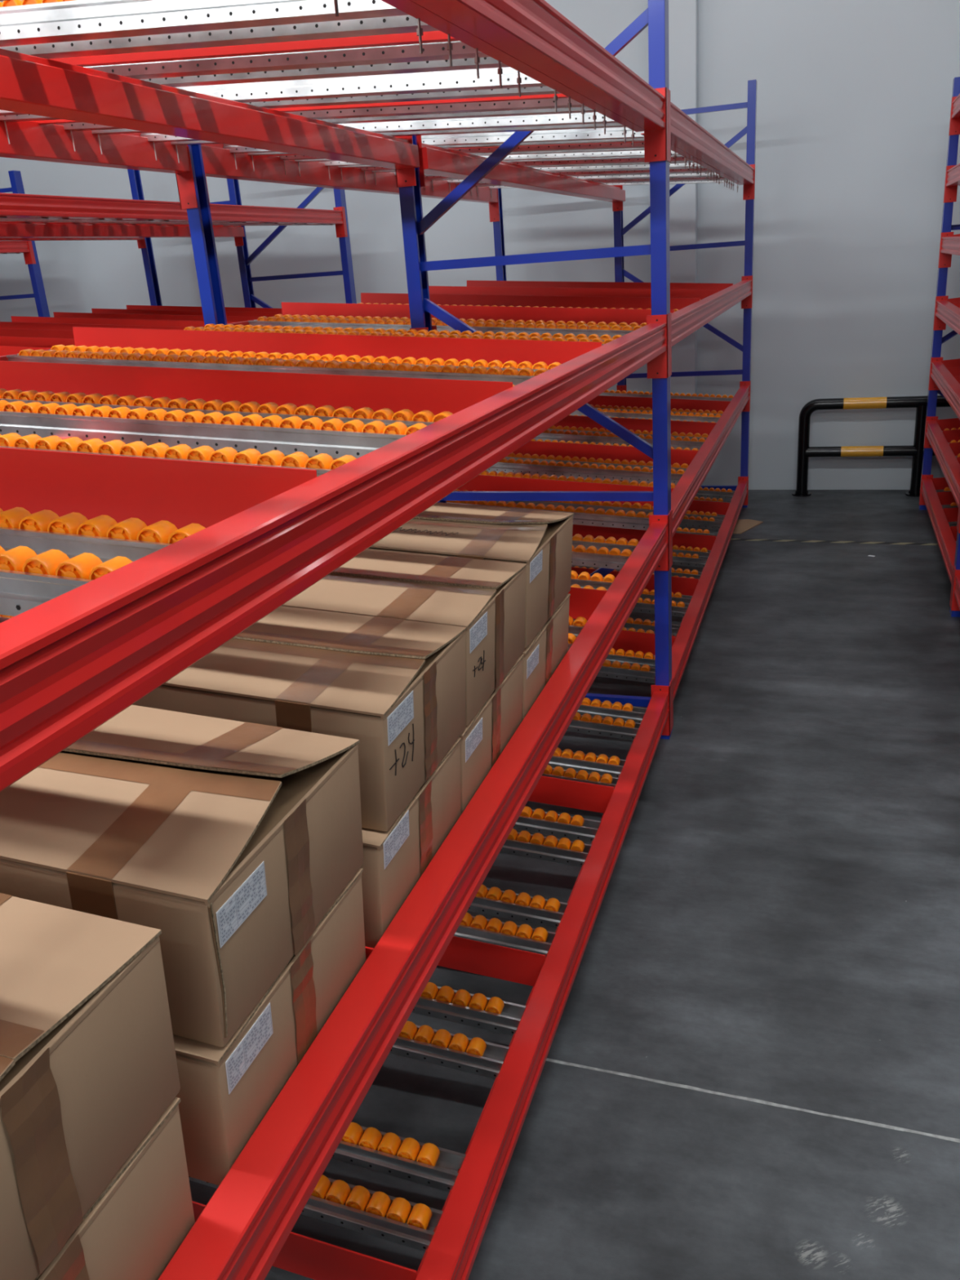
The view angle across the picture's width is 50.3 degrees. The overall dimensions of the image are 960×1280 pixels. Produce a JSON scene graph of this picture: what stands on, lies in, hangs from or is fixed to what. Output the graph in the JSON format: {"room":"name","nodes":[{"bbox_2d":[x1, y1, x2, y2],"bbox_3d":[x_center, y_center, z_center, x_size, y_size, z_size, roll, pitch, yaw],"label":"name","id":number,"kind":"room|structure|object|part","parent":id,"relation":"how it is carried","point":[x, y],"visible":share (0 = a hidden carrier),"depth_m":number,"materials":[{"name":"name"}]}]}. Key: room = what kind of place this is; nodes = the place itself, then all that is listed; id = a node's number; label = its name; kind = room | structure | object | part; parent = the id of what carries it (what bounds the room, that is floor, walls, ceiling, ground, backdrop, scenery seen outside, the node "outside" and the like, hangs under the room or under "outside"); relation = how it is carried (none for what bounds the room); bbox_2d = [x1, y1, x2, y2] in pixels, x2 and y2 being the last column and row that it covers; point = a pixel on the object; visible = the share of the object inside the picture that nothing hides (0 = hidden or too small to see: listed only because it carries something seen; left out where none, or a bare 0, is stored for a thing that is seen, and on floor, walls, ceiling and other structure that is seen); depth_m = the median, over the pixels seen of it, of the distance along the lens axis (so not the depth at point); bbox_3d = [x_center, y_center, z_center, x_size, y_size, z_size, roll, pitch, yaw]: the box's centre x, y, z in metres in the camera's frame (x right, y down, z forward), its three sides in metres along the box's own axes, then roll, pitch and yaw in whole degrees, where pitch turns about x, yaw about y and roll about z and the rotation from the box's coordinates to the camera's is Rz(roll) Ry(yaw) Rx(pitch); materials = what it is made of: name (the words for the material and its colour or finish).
{"room":"distribution center","nodes":[
{"label":"distribution center","id":0,"kind":"room"},
{"bbox_2d":[0,0,959,489],"bbox_3d":[0.784,-3.546,6.563,24.000,5.200,0.150,3,21,18],"label":"wall","id":1,"kind":"structure","parent":0,"point":[854,97],"depth_m":6.56,"materials":[{"name":"white paint"}]},
{"bbox_2d":[647,0,698,484],"bbox_3d":[1.189,-3.481,6.306,0.295,5.200,0.100,3,21,18],"label":"pillar","id":2,"kind":"structure","parent":1,"relation":"attached to","point":[682,14],"depth_m":6.48,"materials":[{"name":"white paint"}]},
{"bbox_2d":[189,489,959,1279],"bbox_3d":[-2.014,2.295,-1.041,24.000,0.101,19.310,3,21,18],"label":"floor","id":3,"kind":"structure","parent":0,"point":[751,1070],"depth_m":2.39,"materials":[{"name":"concrete"}]},
{"bbox_2d":[0,170,49,316],"bbox_3d":[-4.578,-1.693,6.585,1.622,2.460,3.522,3,21,18],"label":"rack","id":4,"kind":"object","parent":3,"relation":"on","point":[28,248],"visible":0.12,"depth_m":7.62,"materials":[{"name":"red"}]},
{"bbox_2d":[0,168,356,450],"bbox_3d":[-2.145,-1.576,5.780,1.622,2.460,3.522,3,21,18],"label":"rack","id":5,"kind":"object","parent":3,"relation":"on","point":[23,216],"visible":0.24,"depth_m":5.89,"materials":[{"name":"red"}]},
{"bbox_2d":[0,0,756,1279],"bbox_3d":[-0.175,-0.861,3.444,1.622,2.460,6.933,3,21,18],"label":"rack","id":6,"kind":"object","parent":3,"relation":"on","point":[131,553],"visible":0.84,"depth_m":1.93,"materials":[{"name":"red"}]},
{"bbox_2d":[35,1097,195,1279],"bbox_3d":[-0.585,0.521,0.888,0.575,0.224,0.329,3,21,18],"label":"carton","id":7,"kind":"object","parent":6,"relation":"on","point":[135,1226],"visible":0.36,"depth_m":0.88,"materials":[{"name":"cardboard"}]},
{"bbox_2d":[0,893,180,1279],"bbox_3d":[-0.584,0.348,0.825,0.574,0.219,0.331,3,21,18],"label":"carton","id":8,"kind":"object","parent":7,"relation":"on","point":[88,1064],"visible":1,"depth_m":0.79,"materials":[{"name":"cardboard"}]},
{"bbox_2d":[173,867,365,1186],"bbox_3d":[-0.463,0.391,1.238,0.574,0.210,0.340,3,21,18],"label":"carton","id":9,"kind":"object","parent":6,"relation":"on","point":[225,1093],"visible":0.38,"depth_m":1.07,"materials":[{"name":"cardboard"}]},
{"bbox_2d":[0,704,363,1047],"bbox_3d":[-0.461,0.217,1.180,0.574,0.231,0.335,3,21,18],"label":"carton","id":10,"kind":"object","parent":9,"relation":"on","point":[232,840],"visible":0.89,"depth_m":1.04,"materials":[{"name":"cardboard"}]},
{"bbox_2d":[217,864,266,945],"bbox_3d":[-0.228,0.254,0.988,0.001,0.035,0.085,7,23,17],"label":"label","id":11,"kind":"object","parent":10,"relation":"attached to","point":[263,864],"depth_m":0.98,"materials":[{"name":"white paper"}]},
{"bbox_2d":[226,1005,272,1091],"bbox_3d":[-0.232,0.413,1.037,0.001,0.035,0.085,7,23,17],"label":"label","id":12,"kind":"object","parent":9,"relation":"attached to","point":[269,1006],"depth_m":1.03,"materials":[{"name":"white paper"}]},
{"bbox_2d":[360,737,461,948],"bbox_3d":[-0.344,0.257,1.576,0.575,0.210,0.326,3,21,18],"label":"carton","id":13,"kind":"object","parent":6,"relation":"on","point":[394,860],"visible":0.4,"depth_m":1.43,"materials":[{"name":"cardboard"}]},
{"bbox_2d":[132,605,466,831],"bbox_3d":[-0.336,0.082,1.536,0.574,0.220,0.326,3,21,18],"label":"carton","id":14,"kind":"object","parent":13,"relation":"on","point":[395,686],"visible":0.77,"depth_m":1.40,"materials":[{"name":"cardboard"}]},
{"bbox_2d":[388,695,413,743],"bbox_3d":[-0.103,0.102,1.341,0.001,0.035,0.085,7,23,17],"label":"label","id":15,"kind":"object","parent":14,"relation":"attached to","point":[407,702],"depth_m":1.34,"materials":[{"name":"white paper"}]},
{"bbox_2d":[384,813,408,866],"bbox_3d":[-0.112,0.268,1.378,0.001,0.035,0.085,7,23,17],"label":"label","id":16,"kind":"object","parent":13,"relation":"attached to","point":[407,813],"depth_m":1.37,"materials":[{"name":"white paper"}]},
{"bbox_2d":[459,653,524,815],"bbox_3d":[-0.237,0.136,1.883,0.575,0.210,0.357,3,21,18],"label":"carton","id":17,"kind":"object","parent":6,"relation":"on","point":[482,741],"visible":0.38,"depth_m":1.77,"materials":[{"name":"cardboard"}]},
{"bbox_2d":[281,548,526,725],"bbox_3d":[-0.233,-0.034,1.833,0.573,0.218,0.341,3,21,18],"label":"carton","id":18,"kind":"object","parent":17,"relation":"on","point":[486,597],"visible":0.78,"depth_m":1.73,"materials":[{"name":"cardboard"}]},
{"bbox_2d":[471,613,487,651],"bbox_3d":[-0.001,-0.013,1.631,0.001,0.035,0.085,7,23,17],"label":"label","id":19,"kind":"object","parent":18,"relation":"attached to","point":[472,637],"depth_m":1.63,"materials":[{"name":"white paper"}]},
{"bbox_2d":[466,721,482,760],"bbox_3d":[-0.009,0.163,1.675,0.001,0.035,0.085,7,23,17],"label":"label","id":20,"kind":"object","parent":17,"relation":"attached to","point":[480,722],"depth_m":1.67,"materials":[{"name":"white paper"}]},
{"bbox_2d":[521,593,570,721],"bbox_3d":[-0.122,0.007,2.212,0.574,0.208,0.369,3,21,18],"label":"carton","id":21,"kind":"object","parent":6,"relation":"on","point":[543,655],"visible":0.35,"depth_m":2.10,"materials":[{"name":"cardboard"}]},
{"bbox_2d":[368,502,573,648],"bbox_3d":[-0.120,-0.165,2.154,0.575,0.226,0.367,3,21,18],"label":"carton","id":22,"kind":"object","parent":21,"relation":"on","point":[541,540],"visible":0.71,"depth_m":2.03,"materials":[{"name":"cardboard"}]},
{"bbox_2d":[530,551,542,580],"bbox_3d":[0.107,-0.140,1.940,0.001,0.035,0.085,7,23,17],"label":"label","id":23,"kind":"object","parent":22,"relation":"attached to","point":[537,558],"depth_m":1.94,"materials":[{"name":"white paper"}]},
{"bbox_2d":[527,648,538,676],"bbox_3d":[0.104,0.042,2.001,0.001,0.035,0.085,7,23,17],"label":"label","id":24,"kind":"object","parent":21,"relation":"attached to","point":[531,657],"depth_m":1.99,"materials":[{"name":"white paper"}]},
{"bbox_2d":[733,519,763,533],"bbox_3d":[1.585,-0.686,6.173,0.225,0.004,0.340,3,21,18],"label":"scrap","id":25,"kind":"object","parent":3,"relation":"on","point":[742,526],"visible":0.65,"depth_m":6.18,"materials":[{"name":"brown cardboard"}]},
{"bbox_2d":[730,538,938,545],"bbox_3d":[2.090,-0.543,5.689,1.900,0.001,0.038,4,22,20],"label":"tape","id":26,"kind":"object","parent":3,"relation":"on","point":[757,540],"visible":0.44,"depth_m":5.72,"materials":[{"name":"plastic"}]},
{"bbox_2d":[791,395,951,497],"bbox_3d":[2.798,-1.235,6.515,1.532,0.628,0.122,3,21,18],"label":"guard rail","id":27,"kind":"object","parent":3,"relation":"on","point":[805,451],"visible":0.94,"depth_m":6.56,"materials":[{"name":"black metal"}]},
{"bbox_3d":[2.466,-1.224,6.636,0.705,0.067,0.067,3,21,18],"label":"rail","id":28,"kind":"part","parent":27,"relation":"part of","materials":[{"name":"black metal"}]},
{"bbox_3d":[2.800,-1.209,6.525,0.071,0.574,0.071,3,21,18],"label":"post","id":29,"kind":"part","parent":27,"relation":"part of","materials":[{"name":"black metal"}]},
{"bbox_2d":[918,76,959,617],"bbox_3d":[2.768,-1.180,3.872,1.622,2.354,4.056,3,21,18],"label":"rack","id":30,"kind":"object","parent":3,"relation":"on","point":[940,496],"visible":1,"depth_m":5.55,"materials":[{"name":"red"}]}
]}

